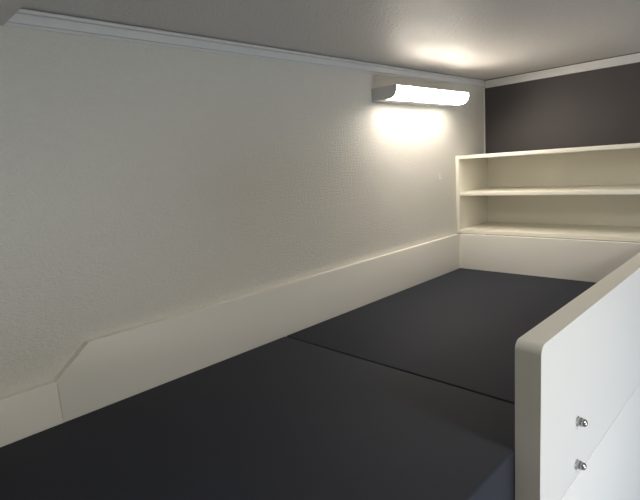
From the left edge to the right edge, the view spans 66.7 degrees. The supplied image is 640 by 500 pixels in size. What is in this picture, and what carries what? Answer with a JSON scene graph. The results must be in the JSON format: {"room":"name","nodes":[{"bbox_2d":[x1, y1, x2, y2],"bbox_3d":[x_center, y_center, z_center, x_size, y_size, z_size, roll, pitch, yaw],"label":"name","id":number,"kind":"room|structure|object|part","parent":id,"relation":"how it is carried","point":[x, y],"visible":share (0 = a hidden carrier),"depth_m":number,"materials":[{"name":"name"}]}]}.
{"room":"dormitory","nodes":[
{"label":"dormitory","id":0,"kind":"room"},
{"bbox_2d":[0,8,485,396],"bbox_3d":[-0.392,0.493,1.307,0.060,2.055,3.498,6,14,44],"label":"wall","id":1,"kind":"structure","parent":0,"point":[140,183],"depth_m":1.23,"materials":[{"name":"paint"}]},
{"bbox_2d":[0,0,27,25],"bbox_3d":[-0.439,-0.396,0.539,0.820,0.038,0.328,6,14,44],"label":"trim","id":2,"kind":"structure","parent":1,"relation":"attached to","point":[8,8],"depth_m":0.85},
{"bbox_2d":[4,9,484,87],"bbox_3d":[0.088,-0.620,1.631,0.010,0.033,2.001,6,14,44],"label":"trim","id":3,"kind":"structure","parent":1,"relation":"attached to","point":[23,18],"depth_m":1.24,"materials":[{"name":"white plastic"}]},
{"bbox_2d":[371,84,468,106],"bbox_3d":[0.404,-0.590,1.884,0.108,0.051,0.516,6,14,44],"label":"wall lamp","id":4,"kind":"object","parent":1,"relation":"attached to","point":[396,94],"visible":1,"depth_m":1.80,"materials":[{"name":"grey plastic"}]},
{"bbox_2d":[21,0,639,79],"bbox_3d":[0.346,-0.460,0.330,2.340,0.050,3.618,6,14,44],"label":"ceiling","id":5,"kind":"structure","parent":0,"point":[474,39],"depth_m":1.29,"materials":[{"name":"white paint"}]},
{"bbox_2d":[484,52,639,242],"bbox_3d":[1.664,0.273,1.744,2.340,2.055,0.060,6,14,44],"label":"wall","id":6,"kind":"structure","parent":0,"point":[598,107],"depth_m":2.10,"materials":[{"name":"brown paint"}]},
{"bbox_2d":[484,88,485,153],"bbox_3d":[0.796,-0.622,2.354,0.004,0.308,0.004,6,14,44],"label":"trim","id":7,"kind":"structure","parent":6,"relation":"attached to","point":[484,88],"depth_m":2.35,"materials":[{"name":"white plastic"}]},
{"bbox_2d":[455,143,639,241],"bbox_3d":[1.063,-0.240,1.974,0.969,0.349,0.286,6,14,44],"label":"shelf unit","id":8,"kind":"object","parent":6,"relation":"attached to","point":[591,192],"visible":1,"depth_m":2.12,"materials":[{"name":"beige laminate"}]},
{"bbox_3d":[0.725,-0.274,2.307,0.016,0.349,0.286,6,14,44],"label":"panel","id":9,"kind":"part","parent":8,"relation":"part of","materials":[{"name":"beige laminate"}]},
{"bbox_3d":[1.052,-0.404,1.946,0.937,0.016,0.286,6,14,44],"label":"panel","id":10,"kind":"part","parent":8,"relation":"part of","materials":[{"name":"beige laminate"}]},
{"bbox_3d":[1.062,-0.244,1.972,0.937,0.016,0.274,6,14,44],"label":"shelf","id":11,"kind":"part","parent":8,"relation":"part of","materials":[{"name":"beige laminate"}]},
{"bbox_3d":[1.076,-0.077,2.003,0.937,0.016,0.284,6,14,44],"label":"panel","id":12,"kind":"part","parent":8,"relation":"part of","materials":[{"name":"beige laminate"}]},
{"bbox_3d":[1.161,-0.264,2.071,0.937,0.317,0.006,6,14,44],"label":"panel","id":13,"kind":"part","parent":8,"relation":"part of","materials":[{"name":"beige laminate"}]},
{"bbox_2d":[485,53,639,87],"bbox_3d":[1.574,-0.710,1.546,2.210,0.033,0.008,6,14,44],"label":"trim","id":14,"kind":"structure","parent":6,"relation":"attached to","point":[632,58],"depth_m":2.06,"materials":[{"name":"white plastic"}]},
{"bbox_3d":[0.492,1.614,0.689,2.340,0.060,3.618,6,14,44],"label":"floor","id":15,"kind":"structure","parent":0,"visible":0},
{"bbox_2d":[561,383,639,499],"bbox_3d":[0.669,0.942,1.196,0.026,1.065,2.318,6,14,44],"label":"panel","id":16,"kind":"object","parent":15,"relation":"on","point":[612,472],"visible":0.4,"depth_m":1.20,"materials":[{"name":"white wood"}]},
{"bbox_2d":[515,253,639,499],"bbox_3d":[0.789,0.212,1.243,0.061,0.333,1.238,6,14,44],"label":"panel","id":17,"kind":"object","parent":16,"relation":"on","point":[576,370],"visible":1,"depth_m":0.92,"materials":[{"name":"white laminate"}]},
{"bbox_3d":[0.226,0.424,1.296,0.783,0.029,2.027,6,14,44],"label":"platform","id":18,"kind":"object","parent":16,"relation":"attached to","visible":0},
{"bbox_2d":[0,380,62,446],"bbox_3d":[-0.668,0.431,0.962,0.020,0.252,0.306,6,14,44],"label":"board","id":19,"kind":"object","parent":18,"relation":"attached to","point":[30,411],"visible":0.5,"depth_m":1.01,"materials":[{"name":"white laminate"}]},
{"bbox_2d":[54,234,459,422],"bbox_3d":[0.038,0.228,1.659,0.020,0.317,1.719,6,14,44],"label":"board","id":20,"kind":"object","parent":18,"relation":"attached to","point":[105,370],"visible":0.66,"depth_m":1.34,"materials":[{"name":"white laminate"}]},
{"bbox_2d":[0,337,514,499],"bbox_3d":[-0.155,0.437,0.910,0.781,0.131,0.942,6,14,44],"label":"mattress","id":21,"kind":"object","parent":18,"relation":"on","point":[284,418],"visible":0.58,"depth_m":0.93,"materials":[{"name":"grey fabric"}]},
{"bbox_2d":[287,268,595,403],"bbox_3d":[0.553,0.265,1.612,0.781,0.131,1.075,6,14,44],"label":"mattress","id":22,"kind":"object","parent":18,"relation":"on","point":[461,328],"visible":0.48,"depth_m":1.50,"materials":[{"name":"grey fabric"}]},
{"bbox_2d":[459,233,639,282],"bbox_3d":[0.930,0.109,1.980,0.782,0.318,0.022,6,14,44],"label":"board","id":23,"kind":"object","parent":18,"relation":"attached to","point":[570,259],"visible":0.6,"depth_m":1.97,"materials":[{"name":"white laminate"}]}
]}

